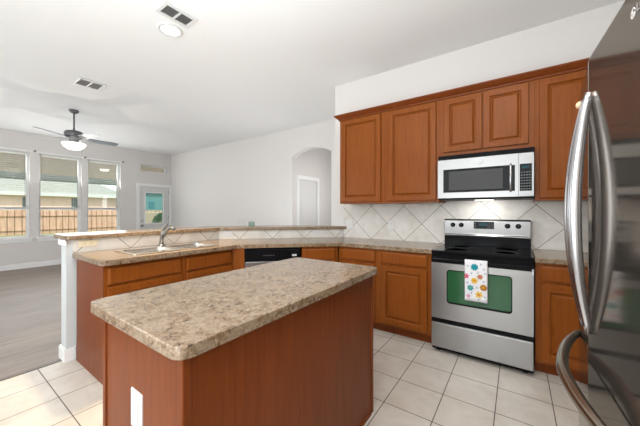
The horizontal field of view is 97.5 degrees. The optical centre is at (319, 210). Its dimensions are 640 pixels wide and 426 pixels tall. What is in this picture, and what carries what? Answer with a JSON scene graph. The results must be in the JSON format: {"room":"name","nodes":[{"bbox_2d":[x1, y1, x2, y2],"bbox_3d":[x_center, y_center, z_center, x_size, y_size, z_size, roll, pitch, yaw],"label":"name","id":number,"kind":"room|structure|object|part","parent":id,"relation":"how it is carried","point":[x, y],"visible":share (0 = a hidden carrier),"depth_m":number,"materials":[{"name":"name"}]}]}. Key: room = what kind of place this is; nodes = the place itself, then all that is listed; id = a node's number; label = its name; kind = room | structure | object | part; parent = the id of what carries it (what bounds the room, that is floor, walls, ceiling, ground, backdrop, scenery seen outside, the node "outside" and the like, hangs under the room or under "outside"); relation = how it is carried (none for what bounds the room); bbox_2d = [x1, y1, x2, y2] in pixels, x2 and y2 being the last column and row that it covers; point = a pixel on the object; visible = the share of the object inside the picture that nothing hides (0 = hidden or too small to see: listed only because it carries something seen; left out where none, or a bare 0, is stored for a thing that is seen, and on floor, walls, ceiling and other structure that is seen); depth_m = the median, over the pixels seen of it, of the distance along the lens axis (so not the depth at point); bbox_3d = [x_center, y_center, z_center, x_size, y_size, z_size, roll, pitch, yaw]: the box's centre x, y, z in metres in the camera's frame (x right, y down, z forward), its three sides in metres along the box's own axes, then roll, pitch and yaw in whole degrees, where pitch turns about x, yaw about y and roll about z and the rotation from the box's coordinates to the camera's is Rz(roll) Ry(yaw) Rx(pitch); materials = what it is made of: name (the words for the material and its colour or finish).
{"room":"kitchen","nodes":[
{"label":"kitchen","id":0,"kind":"room"},
{"bbox_2d":[0,151,162,179],"bbox_3d":[-10.590,-1.520,6.499,6.195,0.120,16.500,0,0,35],"label":"ceiling","id":1,"kind":"structure","parent":0,"point":[44,168],"depth_m":9.47,"materials":[{"name":"beige paint"}]},
{"bbox_2d":[0,171,115,185],"bbox_3d":[-13.176,-1.425,8.310,0.120,0.450,16.500,0,0,35],"label":"trim","id":2,"kind":"structure","parent":1,"relation":"attached to","point":[4,174],"depth_m":11.57,"materials":[{"name":"grey"}]},
{"bbox_2d":[0,128,170,265],"bbox_3d":[-7.178,-0.240,5.789,0.200,3.080,8.050,0,0,35],"label":"wall","id":3,"kind":"structure","parent":0,"point":[130,173],"depth_m":7.03,"materials":[{"name":"paint"}]},
{"bbox_2d":[0,147,32,243],"bbox_3d":[-6.915,-0.333,6.108,0.195,2.085,0.935,0,0,35],"label":"window","id":4,"kind":"structure","parent":3,"relation":"in","point":[9,239],"depth_m":6.39,"materials":[{"name":"white wood"}]},
{"bbox_2d":[0,149,25,207],"bbox_3d":[-6.912,-0.707,6.106,0.072,1.274,0.731,0,0,35],"label":"window blind","id":5,"kind":"object","parent":4,"relation":"attached to","point":[2,150],"visible":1,"depth_m":6.25,"materials":[{"name":"white fabric"}]},
{"bbox_3d":[-6.699,-0.690,6.367,0.024,1.210,0.023,0,0,35],"label":"pull cord","id":6,"kind":"part","parent":5,"relation":"part of","materials":[{"name":"grey metal"}]},
{"bbox_3d":[-6.884,0.663,6.087,0.120,0.094,0.935,0,0,35],"label":"sill","id":7,"kind":"part","parent":4,"relation":"part of","materials":[{"name":"white"}]},
{"bbox_2d":[0,260,60,270],"bbox_3d":[-7.029,1.245,5.813,0.016,0.110,7.860,0,0,35],"label":"baseboard","id":8,"kind":"structure","parent":3,"relation":"attached to","point":[54,262],"depth_m":6.39,"materials":[{"name":"white wood"}]},
{"bbox_2d":[36,151,83,240],"bbox_3d":[-6.367,-0.333,6.890,0.195,2.085,0.885,0,0,35],"label":"window","id":9,"kind":"structure","parent":3,"relation":"in","point":[48,237],"depth_m":6.87,"materials":[{"name":"white wood"}]},
{"bbox_3d":[-6.336,0.663,6.869,0.120,0.094,0.885,0,0,35],"label":"sill","id":10,"kind":"part","parent":9,"relation":"part of","materials":[{"name":"white"}]},
{"bbox_2d":[41,154,78,207],"bbox_3d":[-6.364,-0.707,6.888,0.072,1.274,0.681,0,0,35],"label":"window blind","id":11,"kind":"object","parent":9,"relation":"attached to","point":[46,155],"visible":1,"depth_m":6.86,"materials":[{"name":"white plastic"}]},
{"bbox_3d":[-6.369,-0.079,6.892,0.048,0.017,0.681,0,0,35],"label":"rail","id":12,"kind":"part","parent":11,"relation":"part of","materials":[{"name":"white plastic"}]},
{"bbox_2d":[86,157,121,231],"bbox_3d":[-5.862,-0.333,7.611,0.195,2.085,0.845,0,0,35],"label":"window","id":13,"kind":"structure","parent":3,"relation":"in","point":[117,167],"depth_m":7.90,"materials":[{"name":"white"}]},
{"bbox_2d":[89,159,117,207],"bbox_3d":[-5.859,-0.707,7.609,0.072,1.274,0.641,0,0,35],"label":"window blind","id":14,"kind":"object","parent":13,"relation":"attached to","point":[90,161],"visible":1,"depth_m":7.59,"materials":[{"name":"white plastic"}]},
{"bbox_2d":[141,165,164,173],"bbox_3d":[-5.190,-1.275,8.688,0.060,0.200,0.760,0,0,35],"label":"window","id":15,"kind":"structure","parent":3,"relation":"in","point":[141,165],"depth_m":8.74,"materials":[{"name":"white"}]},
{"bbox_2d":[136,183,170,229],"bbox_3d":[-5.066,0.242,8.613,0.020,2.115,1.010,0,0,35],"label":"trim","id":16,"kind":"structure","parent":3,"relation":"attached to","point":[138,185],"depth_m":8.25,"materials":[{"name":"white"}]},
{"bbox_2d":[140,186,168,228],"bbox_3d":[-5.072,0.281,8.622,0.120,2.019,0.855,0,0,35],"label":"door","id":17,"kind":"structure","parent":3,"relation":"in","point":[143,189],"depth_m":8.63,"materials":[{"name":"white plastic"}]},
{"bbox_3d":[-5.084,-0.085,8.623,0.010,0.970,0.565,0,0,35],"label":"glass frame","id":18,"kind":"part","parent":17,"relation":"part of","materials":[{"name":"white"}]},
{"bbox_2d":[61,229,342,358],"bbox_3d":[-1.146,0.776,3.486,2.998,1.047,0.756,0,0,-31],"label":"wall","id":19,"kind":"structure","parent":0,"point":[68,264],"depth_m":2.44,"materials":[{"name":"paint"}]},
{"bbox_2d":[58,239,66,245],"bbox_3d":[-2.254,0.277,2.456,0.210,0.046,0.013,0,0,35],"label":"trim","id":20,"kind":"structure","parent":19,"relation":"attached to","point":[60,242],"depth_m":2.43,"materials":[{"name":"white"}]},
{"bbox_2d":[59,344,75,362],"bbox_3d":[-1.820,1.242,3.050,0.171,0.115,1.491,0,0,35],"label":"baseboard","id":21,"kind":"structure","parent":19,"relation":"attached to","point":[69,354],"depth_m":2.42,"materials":[{"name":"white"}]},
{"bbox_2d":[73,230,218,252],"bbox_3d":[-1.729,0.310,3.048,0.012,0.112,1.470,0,0,35],"label":"wall","id":22,"kind":"structure","parent":19,"relation":"attached to","point":[144,240],"depth_m":2.89,"materials":[{"name":"tile"}]},
{"bbox_2d":[78,239,96,246],"bbox_3d":[-2.083,0.292,2.523,0.010,0.058,0.135,0,0,35],"label":"power outlet","id":23,"kind":"object","parent":22,"relation":"attached to","point":[83,243],"visible":1,"depth_m":2.52,"materials":[{"name":"beige plastic"}]},
{"bbox_2d":[54,225,346,239],"bbox_3d":[-1.228,0.233,3.550,3.102,0.038,1.044,0,0,-31],"label":"bar","id":24,"kind":"object","parent":19,"relation":"on","point":[121,233],"visible":1,"depth_m":3.21,"materials":[{"name":"stone"}]},
{"bbox_2d":[236,222,244,225],"bbox_3d":[-1.127,0.189,3.987,0.110,0.050,0.060,0,0,-10],"label":"box","id":25,"kind":"object","parent":24,"relation":"on","point":[237,223],"visible":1,"depth_m":3.96,"materials":[{"name":"grey"}]},
{"bbox_2d":[248,221,254,225],"bbox_3d":[-0.978,0.184,4.017,0.084,0.060,0.060,0,0,-10],"label":"box","id":26,"kind":"object","parent":24,"relation":"on","point":[251,223],"visible":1,"depth_m":3.99,"materials":[{"name":"green"}]},
{"bbox_2d":[219,229,341,238],"bbox_3d":[-0.499,0.310,3.787,1.645,0.112,0.012,0,0,-10],"label":"wall","id":27,"kind":"structure","parent":19,"relation":"attached to","point":[299,233],"depth_m":3.77,"materials":[{"name":"tile"}]},
{"bbox_2d":[223,231,231,235],"bbox_3d":[-1.202,0.296,3.652,0.118,0.072,0.010,0,0,-10],"label":"power outlet","id":28,"kind":"object","parent":27,"relation":"attached to","point":[225,233],"visible":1,"depth_m":3.65,"materials":[{"name":"white plastic"}]},
{"bbox_2d":[313,230,321,234],"bbox_3d":[-0.032,0.296,3.858,0.118,0.072,0.010,0,0,-10],"label":"power outlet","id":29,"kind":"object","parent":27,"relation":"attached to","point":[315,232],"visible":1,"depth_m":3.86,"materials":[{"name":"white plastic"}]},
{"bbox_2d":[171,120,334,227],"bbox_3d":[-1.971,-0.240,7.149,7.170,3.080,0.150,0,0,35],"label":"wall","id":30,"kind":"structure","parent":0,"point":[250,179],"depth_m":6.97,"materials":[{"name":"paint"}]},
{"bbox_2d":[0,264,578,425],"bbox_3d":[-2.232,1.330,4.004,10.350,0.060,10.400,0,0,35],"label":"floor","id":31,"kind":"structure","parent":0,"point":[416,383],"depth_m":2.11,"materials":[{"name":"tile"}]},
{"bbox_2d":[0,359,61,380],"bbox_3d":[-3.367,1.297,0.844,0.040,0.006,3.920,0,0,35],"label":"trim","id":32,"kind":"structure","parent":31,"relation":"on","point":[59,360],"depth_m":2.27,"materials":[{"name":"grey"}]},
{"bbox_2d":[77,249,231,384],"bbox_3d":[-1.526,0.854,2.733,0.635,0.892,1.154,0,0,35],"label":"base cabinet","id":33,"kind":"object","parent":31,"relation":"on","point":[94,282],"visible":0.41,"depth_m":2.31,"materials":[{"name":"brown wood"}]},
{"bbox_3d":[-1.864,0.854,2.267,0.615,0.892,0.004,0,0,35],"label":"panel","id":34,"kind":"part","parent":33,"relation":"part of","materials":[{"name":"brown wood"}]},
{"bbox_3d":[-1.429,0.495,2.335,0.020,0.126,0.563,0,0,35],"label":"drawer","id":35,"kind":"part","parent":33,"relation":"part of","materials":[{"name":"brown wood"}]},
{"bbox_3d":[-1.429,0.876,2.335,0.020,0.597,0.563,0,0,35],"label":"door","id":36,"kind":"part","parent":33,"relation":"part of","materials":[{"name":"brown wood"}]},
{"bbox_3d":[-1.095,0.495,2.813,0.020,0.126,0.498,0,0,35],"label":"drawer","id":37,"kind":"part","parent":33,"relation":"part of","materials":[{"name":"brown wood"}]},
{"bbox_3d":[-1.095,0.876,2.813,0.020,0.597,0.498,0,0,35],"label":"door","id":38,"kind":"part","parent":33,"relation":"part of","materials":[{"name":"brown wood"}]},
{"bbox_2d":[72,237,444,265],"bbox_3d":[-0.428,0.387,3.083,3.639,0.040,1.487,0,0,-13],"label":"countertop","id":39,"kind":"structure","parent":33,"relation":"on","point":[102,257],"depth_m":3.01,"materials":[{"name":"stone"}]},
{"bbox_2d":[114,242,218,254],"bbox_3d":[-1.474,0.446,2.772,0.445,0.172,0.820,0,0,35],"label":"sink","id":40,"kind":"object","parent":39,"relation":"in","point":[153,249],"visible":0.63,"depth_m":2.77,"materials":[{"name":"silver metal"}]},
{"bbox_3d":[-1.569,0.447,2.594,0.345,0.169,0.364,0,0,35],"label":"bowl","id":41,"kind":"part","parent":40,"relation":"part of","materials":[{"name":"silver metal"}]},
{"bbox_3d":[-1.339,0.447,2.921,0.345,0.169,0.364,0,0,35],"label":"bowl","id":42,"kind":"part","parent":40,"relation":"part of","materials":[{"name":"silver metal"}]},
{"bbox_2d":[158,224,175,245],"bbox_3d":[-1.561,0.245,2.849,0.209,0.229,0.068,0,0,24],"label":"faucet","id":43,"kind":"object","parent":39,"relation":"on","point":[165,230],"visible":1,"depth_m":2.85,"materials":[{"name":"silver metal"}]},
{"bbox_3d":[-1.542,0.215,2.853,0.177,0.137,0.036,0,0,18],"label":"spout","id":44,"kind":"part","parent":43,"relation":"part of","materials":[{"name":"silver metal"}]},
{"bbox_2d":[103,276,372,425],"bbox_3d":[-0.259,0.854,1.468,0.594,0.892,1.274,0,0,35],"label":"kitchen island","id":45,"kind":"object","parent":31,"relation":"on","point":[311,365],"visible":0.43,"depth_m":1.08,"materials":[{"name":"brown wood"}]},
{"bbox_3d":[-0.847,0.854,1.122,0.028,0.892,0.028,0,0,35],"label":"corner moulding","id":46,"kind":"part","parent":45,"relation":"part of","materials":[{"name":"brown wood"}]},
{"bbox_2d":[131,387,142,425],"bbox_3d":[-0.620,0.675,0.948,0.082,0.130,0.008,0,0,35],"label":"power outlet","id":47,"kind":"object","parent":45,"relation":"attached to","point":[136,397],"visible":1,"depth_m":0.94,"materials":[{"name":"white plastic"}]},
{"bbox_2d":[133,397,137,424],"bbox_3d":[-0.622,0.675,0.946,0.036,0.080,0.002,0,0,35],"label":"receptacle","id":48,"kind":"object","parent":47,"relation":"attached to","point":[135,399],"depth_m":0.94,"materials":[{"name":"white plastic"}]},
{"bbox_3d":[-0.385,0.854,0.798,0.028,0.892,0.028,0,0,35],"label":"corner moulding","id":49,"kind":"part","parent":45,"relation":"part of","materials":[{"name":"brown wood"}]},
{"bbox_2d":[91,257,376,360],"bbox_3d":[-0.280,0.387,1.486,0.700,0.040,1.330,0,0,35],"label":"island countertop","id":50,"kind":"structure","parent":45,"relation":"on","point":[183,320],"depth_m":1.14,"materials":[{"name":"stone"}]},
{"bbox_3d":[-0.254,1.290,1.443,0.558,0.020,1.238,0,0,35],"label":"shoe moulding","id":51,"kind":"part","parent":45,"relation":"part of","materials":[{"name":"brown wood"}]},
{"bbox_3d":[0.329,0.854,1.817,0.028,0.892,0.028,0,0,35],"label":"corner moulding","id":52,"kind":"part","parent":45,"relation":"part of","materials":[{"name":"brown wood"}]},
{"bbox_2d":[232,248,244,270],"bbox_3d":[-0.902,0.854,3.102,0.138,0.892,0.090,0,0,-10],"label":"strip","id":53,"kind":"object","parent":31,"relation":"on","point":[238,255],"visible":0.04,"depth_m":3.06,"materials":[{"name":"brown wood"}]},
{"bbox_2d":[245,247,299,267],"bbox_3d":[-0.569,0.863,3.387,0.602,0.875,0.584,0,0,-10],"label":"dishwasher","id":54,"kind":"object","parent":31,"relation":"on","point":[253,256],"visible":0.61,"depth_m":3.10,"materials":[{"name":"black plastic"}]},
{"bbox_3d":[-0.520,0.870,3.112,0.598,0.620,0.024,0,0,-10],"label":"door","id":55,"kind":"part","parent":54,"relation":"part of","materials":[{"name":"silver metal"}]},
{"bbox_3d":[-0.520,0.491,3.113,0.598,0.127,0.022,0,0,-10],"label":"control panel","id":56,"kind":"part","parent":54,"relation":"part of","materials":[{"name":"black plastic"}]},
{"bbox_2d":[299,246,337,261],"bbox_3d":[-0.042,0.854,3.452,0.418,0.892,0.520,0,0,-10],"label":"base cabinet","id":57,"kind":"object","parent":31,"relation":"on","point":[330,253],"visible":0.16,"depth_m":3.20,"materials":[{"name":"brown wood"}]},
{"bbox_3d":[-0.004,0.495,3.205,0.363,0.126,0.020,0,0,-10],"label":"drawer","id":58,"kind":"part","parent":57,"relation":"part of","materials":[{"name":"brown wood"}]},
{"bbox_2d":[339,246,380,329],"bbox_3d":[0.585,0.854,3.372,0.490,0.892,0.615,0,0,35],"label":"base cabinet","id":59,"kind":"object","parent":31,"relation":"on","point":[351,255],"visible":0.29,"depth_m":3.07,"materials":[{"name":"brown wood"}]},
{"bbox_3d":[0.413,0.492,3.129,0.428,0.120,0.020,0,0,35],"label":"drawer","id":60,"kind":"part","parent":59,"relation":"part of","materials":[{"name":"brown wood"}]},
{"bbox_3d":[0.413,0.875,3.129,0.428,0.601,0.020,0,0,35],"label":"door","id":61,"kind":"part","parent":59,"relation":"part of","materials":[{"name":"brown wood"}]},
{"bbox_2d":[378,249,431,342],"bbox_3d":[1.009,0.854,3.075,0.545,0.892,0.615,0,0,35],"label":"base cabinet","id":62,"kind":"object","parent":31,"relation":"on","point":[404,278],"visible":0.79,"depth_m":2.82,"materials":[{"name":"brown wood"}]},
{"bbox_3d":[0.837,0.492,2.832,0.473,0.120,0.020,0,0,35],"label":"drawer","id":63,"kind":"part","parent":62,"relation":"part of","materials":[{"name":"brown wood"}]},
{"bbox_3d":[0.837,0.875,2.832,0.473,0.601,0.020,0,0,35],"label":"door","id":64,"kind":"part","parent":62,"relation":"part of","materials":[{"name":"brown wood"}]},
{"bbox_2d":[431,219,533,372],"bbox_3d":[1.525,0.694,2.649,0.766,1.212,0.701,0,0,35],"label":"range","id":65,"kind":"object","parent":31,"relation":"on","point":[500,330],"visible":0.98,"depth_m":2.43,"materials":[{"name":"silver metal"}]},
{"bbox_2d":[465,259,487,302],"bbox_3d":[1.319,0.591,2.374,0.168,0.346,0.039,0,0,35],"label":"kitchen towel","id":66,"kind":"object","parent":65,"relation":"hanging from","point":[476,271],"visible":1,"depth_m":2.36,"materials":[{"name":"white fabric"}]},
{"bbox_3d":[1.361,1.005,2.414,0.754,0.046,0.004,0,0,35],"label":"gap trim","id":67,"kind":"part","parent":65,"relation":"part of","materials":[{"name":"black metal"}]},
{"bbox_2d":[431,244,533,261],"bbox_3d":[1.528,0.379,2.652,0.766,0.031,0.622,0,0,35],"label":"cooktop","id":68,"kind":"object","parent":65,"relation":"in","point":[488,252],"depth_m":2.51,"materials":[{"name":"black glass"}]},
{"bbox_3d":[1.354,1.137,2.405,0.758,0.225,0.024,0,0,35],"label":"storage drawer","id":69,"kind":"part","parent":65,"relation":"part of","materials":[{"name":"silver metal"}]},
{"bbox_3d":[1.699,0.180,2.897,0.762,0.184,0.094,0,0,35],"label":"control panel","id":70,"kind":"part","parent":65,"relation":"part of","materials":[{"name":"silver metal"}]},
{"bbox_2d":[534,261,578,380],"bbox_3d":[2.106,0.854,2.307,0.560,0.892,0.615,0,0,35],"label":"base cabinet","id":71,"kind":"object","parent":31,"relation":"on","point":[556,316],"visible":0.39,"depth_m":2.17,"materials":[{"name":"brown wood"}]},
{"bbox_2d":[531,249,567,264],"bbox_3d":[2.130,0.387,2.285,0.632,0.040,0.631,0,0,35],"label":"countertop","id":72,"kind":"structure","parent":71,"relation":"on","point":[559,257],"depth_m":2.25,"materials":[{"name":"stone"}]},
{"bbox_3d":[1.884,0.492,2.099,0.366,0.120,0.020,0,0,35],"label":"drawer","id":73,"kind":"part","parent":71,"relation":"part of","materials":[{"name":"brown wood"}]},
{"bbox_3d":[1.884,0.875,2.099,0.366,0.601,0.020,0,0,35],"label":"door","id":74,"kind":"part","parent":71,"relation":"part of","materials":[{"name":"brown wood"}]},
{"bbox_2d":[556,0,639,425],"bbox_3d":[1.156,0.410,0.686,0.892,1.780,0.900,0,0,35],"label":"refrigerator","id":75,"kind":"object","parent":31,"relation":"on","point":[602,191],"visible":1,"depth_m":0.74,"materials":[{"name":"grey metal"}]},
{"bbox_3d":[0.858,0.007,0.939,0.065,0.749,0.025,0,0,35],"label":"handle","id":76,"kind":"part","parent":75,"relation":"part of","materials":[{"name":"silver metal"}]},
{"bbox_3d":[0.815,0.007,0.881,0.065,0.749,0.025,0,0,35],"label":"handle","id":77,"kind":"part","parent":75,"relation":"part of","materials":[{"name":"silver metal"}]},
{"bbox_3d":[0.839,0.525,0.908,0.118,0.044,0.799,0,0,35],"label":"freezer handle","id":78,"kind":"part","parent":75,"relation":"part of","materials":[{"name":"silver metal"}]},
{"bbox_3d":[1.021,-0.007,1.057,0.084,0.945,0.447,0,0,35],"label":"door","id":79,"kind":"part","parent":75,"relation":"part of","materials":[{"name":"silver metal"}]},
{"bbox_3d":[0.891,0.845,0.872,0.085,0.740,0.900,0,0,35],"label":"freezer drawer","id":80,"kind":"part","parent":75,"relation":"part of","materials":[{"name":"silver metal"}]},
{"bbox_3d":[0.761,-0.007,0.686,0.085,0.945,0.447,0,0,35],"label":"door","id":81,"kind":"part","parent":75,"relation":"part of","materials":[{"name":"silver metal"}]},
{"bbox_2d":[0,0,623,154],"bbox_3d":[-2.228,-1.840,3.879,10.500,0.120,10.600,0,0,35],"label":"ceiling","id":82,"kind":"structure","parent":0,"point":[246,69],"depth_m":3.24,"materials":[{"name":"paint"}]},
{"bbox_2d":[26,109,117,149],"bbox_3d":[-4.331,-1.380,5.012,1.259,0.800,1.229,0,0,35],"label":"ceiling fan","id":83,"kind":"object","parent":82,"relation":"hanging from","point":[75,137],"visible":1,"depth_m":4.91,"materials":[{"name":"grey metal"}]},
{"bbox_3d":[-4.363,-1.147,4.980,0.340,0.123,0.340,0,0,35],"label":"lamp shade","id":84,"kind":"part","parent":83,"relation":"part of","materials":[{"name":"white glass"}]},
{"bbox_3d":[-3.958,-1.288,4.834,0.460,0.039,0.142,0,0,20],"label":"blade","id":85,"kind":"part","parent":83,"relation":"part of","materials":[{"name":"grey wood"}]},
{"bbox_3d":[-4.097,-1.288,5.316,0.153,0.039,0.462,0,0,35],"label":"blade","id":86,"kind":"part","parent":83,"relation":"part of","materials":[{"name":"grey"}]},
{"bbox_2d":[72,77,106,90],"bbox_3d":[-3.233,-1.774,3.939,0.305,0.012,0.315,0,0,35],"label":"ceiling vent","id":87,"kind":"object","parent":82,"relation":"in","point":[80,81],"visible":1,"depth_m":3.93,"materials":[{"name":"white plastic"}]},
{"bbox_2d":[157,22,182,36],"bbox_3d":[-1.474,-1.771,2.759,0.230,0.018,0.230,0,0,35],"label":"recessed light","id":88,"kind":"object","parent":82,"relation":"in","point":[166,28],"visible":1,"depth_m":2.74,"materials":[{"name":"white plastic"}]},
{"bbox_2d":[155,0,197,28],"bbox_3d":[-1.299,-1.774,2.551,0.195,0.012,0.300,0,0,35],"label":"ceiling vent","id":89,"kind":"object","parent":82,"relation":"in","point":[166,9],"visible":1,"depth_m":2.54,"materials":[{"name":"white plastic"}]},
{"bbox_2d":[297,148,330,225],"bbox_3d":[0.112,-0.240,7.247,0.150,3.080,2.400,0,0,35],"label":"wall","id":90,"kind":"structure","parent":0,"point":[316,162],"depth_m":7.01,"materials":[{"name":"paint"}]},
{"bbox_2d":[297,175,318,224],"bbox_3d":[-0.263,0.250,6.566,0.018,2.100,0.845,0,0,35],"label":"trim","id":91,"kind":"structure","parent":90,"relation":"attached to","point":[299,177],"depth_m":6.33,"materials":[{"name":"white wood"}]},
{"bbox_2d":[300,179,316,224],"bbox_3d":[-0.318,0.294,6.601,0.106,2.012,0.690,0,0,35],"label":"door","id":92,"kind":"structure","parent":90,"relation":"in","point":[308,189],"depth_m":6.58,"materials":[{"name":"white wood"}]},
{"bbox_2d":[335,0,624,250],"bbox_3d":[1.557,-0.240,3.164,3.180,3.080,0.150,0,0,35],"label":"wall","id":93,"kind":"structure","parent":0,"point":[576,37],"depth_m":3.06,"materials":[{"name":"paint"}]},
{"bbox_2d":[346,219,353,228],"bbox_3d":[0.409,0.180,3.870,0.118,0.125,0.011,0,0,35],"label":"wall switch","id":94,"kind":"object","parent":93,"relation":"attached to","point":[349,222],"visible":1,"depth_m":3.86,"materials":[{"name":"white plastic"}]},
{"bbox_2d":[340,112,389,203],"bbox_3d":[0.589,-0.625,3.543,0.600,1.074,0.340,0,0,35],"label":"upper cabinet","id":95,"kind":"object","parent":93,"relation":"attached to","point":[362,139],"visible":0.84,"depth_m":3.39,"materials":[{"name":"brown wood"}]},
{"bbox_2d":[334,58,588,121],"bbox_3d":[1.319,-1.177,3.007,2.529,0.063,0.378,0,0,35],"label":"crown molding","id":96,"kind":"structure","parent":95,"relation":"attached to","point":[577,65],"depth_m":2.68,"materials":[{"name":"brown wood"}]},
{"bbox_2d":[388,220,393,229],"bbox_3d":[0.891,0.180,3.533,0.075,0.120,0.010,0,0,35],"label":"power outlet","id":97,"kind":"object","parent":93,"relation":"attached to","point":[390,222],"visible":1,"depth_m":3.53,"materials":[{"name":"white plastic"}]},
{"bbox_2d":[385,100,445,203],"bbox_3d":[1.078,-0.625,3.200,0.595,1.074,0.340,0,0,35],"label":"upper cabinet","id":98,"kind":"object","parent":93,"relation":"attached to","point":[412,132],"visible":0.93,"depth_m":3.06,"materials":[{"name":"brown wood"}]},
{"bbox_2d":[439,80,534,156],"bbox_3d":[1.643,-0.856,2.805,0.785,0.612,0.340,0,0,35],"label":"upper cabinet","id":99,"kind":"object","parent":93,"relation":"attached to","point":[501,118],"visible":0.85,"depth_m":2.64,"materials":[{"name":"brown wood"}]},
{"bbox_3d":[1.405,-0.863,2.776,0.342,0.539,0.020,0,0,35],"label":"door","id":100,"kind":"part","parent":99,"relation":"part of","materials":[{"name":"brown wood"}]},
{"bbox_2d":[438,147,533,200],"bbox_3d":[1.612,-0.326,2.760,0.769,0.441,0.446,0,0,35],"label":"microwave","id":101,"kind":"object","parent":99,"relation":"attached to","point":[508,174],"visible":1,"depth_m":2.58,"materials":[{"name":"silver metal"}]},
{"bbox_3d":[1.504,-0.116,2.606,0.749,0.015,0.016,0,0,35],"label":"trim","id":102,"kind":"part","parent":101,"relation":"part of","materials":[{"name":"black plastic"}]},
{"bbox_3d":[1.672,-0.291,2.463,0.017,0.251,0.029,0,0,35],"label":"handle","id":103,"kind":"part","parent":101,"relation":"part of","materials":[{"name":"silver metal"}]},
{"bbox_3d":[1.773,-0.312,2.415,0.109,0.376,0.020,0,0,35],"label":"control panel","id":104,"kind":"part","parent":101,"relation":"part of","materials":[{"name":"silver metal"}]},
{"bbox_3d":[1.695,-0.863,2.573,0.350,0.539,0.020,0,0,35],"label":"door","id":105,"kind":"part","parent":99,"relation":"part of","materials":[{"name":"brown wood"}]},
{"bbox_2d":[533,69,585,201],"bbox_3d":[2.166,-0.625,2.439,0.490,1.074,0.340,0,0,35],"label":"upper cabinet","id":106,"kind":"object","parent":93,"relation":"attached to","point":[557,96],"visible":0.4,"depth_m":2.37,"materials":[{"name":"brown wood"}]},
{"label":"outside","id":107,"kind":"structure","parent":0,"visible":0},
{"bbox_2d":[0,230,115,236],"bbox_3d":[-22.668,1.485,28.080,50.650,0.130,100.000,0,0,35],"label":"ground","id":108,"kind":"structure","parent":107,"point":[111,230],"depth_m":17.57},
{"bbox_2d":[0,178,115,207],"bbox_3d":[-25.963,-0.955,20.316,6.960,4.750,18.700,0,0,35],"label":"house","id":109,"kind":"structure","parent":108,"relation":"on","point":[52,190],"depth_m":22.17,"materials":[{"name":"paint"}]},
{"bbox_2d":[0,210,161,235],"bbox_3d":[-16.189,0.690,18.661,0.130,1.460,30.000,0,0,35],"label":"wooden fence","id":110,"kind":"object","parent":108,"relation":"on","point":[12,222],"visible":0.41,"depth_m":17.90,"materials":[{"name":"brown wood"}]},
{"bbox_2d":[146,193,161,209],"bbox_3d":[-15.979,-0.880,28.524,5.500,4.600,6.600,0,0,35],"label":"garage","id":111,"kind":"structure","parent":108,"relation":"on","point":[153,200],"depth_m":25.49,"materials":[{"name":"teal"}]},
{"bbox_2d":[146,212,161,222],"bbox_3d":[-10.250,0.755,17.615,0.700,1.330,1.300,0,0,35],"label":"fence","id":112,"kind":"object","parent":108,"relation":"on","point":[149,215],"visible":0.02,"depth_m":17.47,"materials":[{"name":"beige wood"}]},
{"bbox_2d":[152,213,161,222],"bbox_3d":[-8.985,0.753,16.112,1.083,1.338,1.183,0,0,21],"label":"shrub","id":113,"kind":"object","parent":108,"relation":"on","point":[158,218],"visible":0.37,"depth_m":15.81,"materials":[{"name":"green plant"}]}
]}

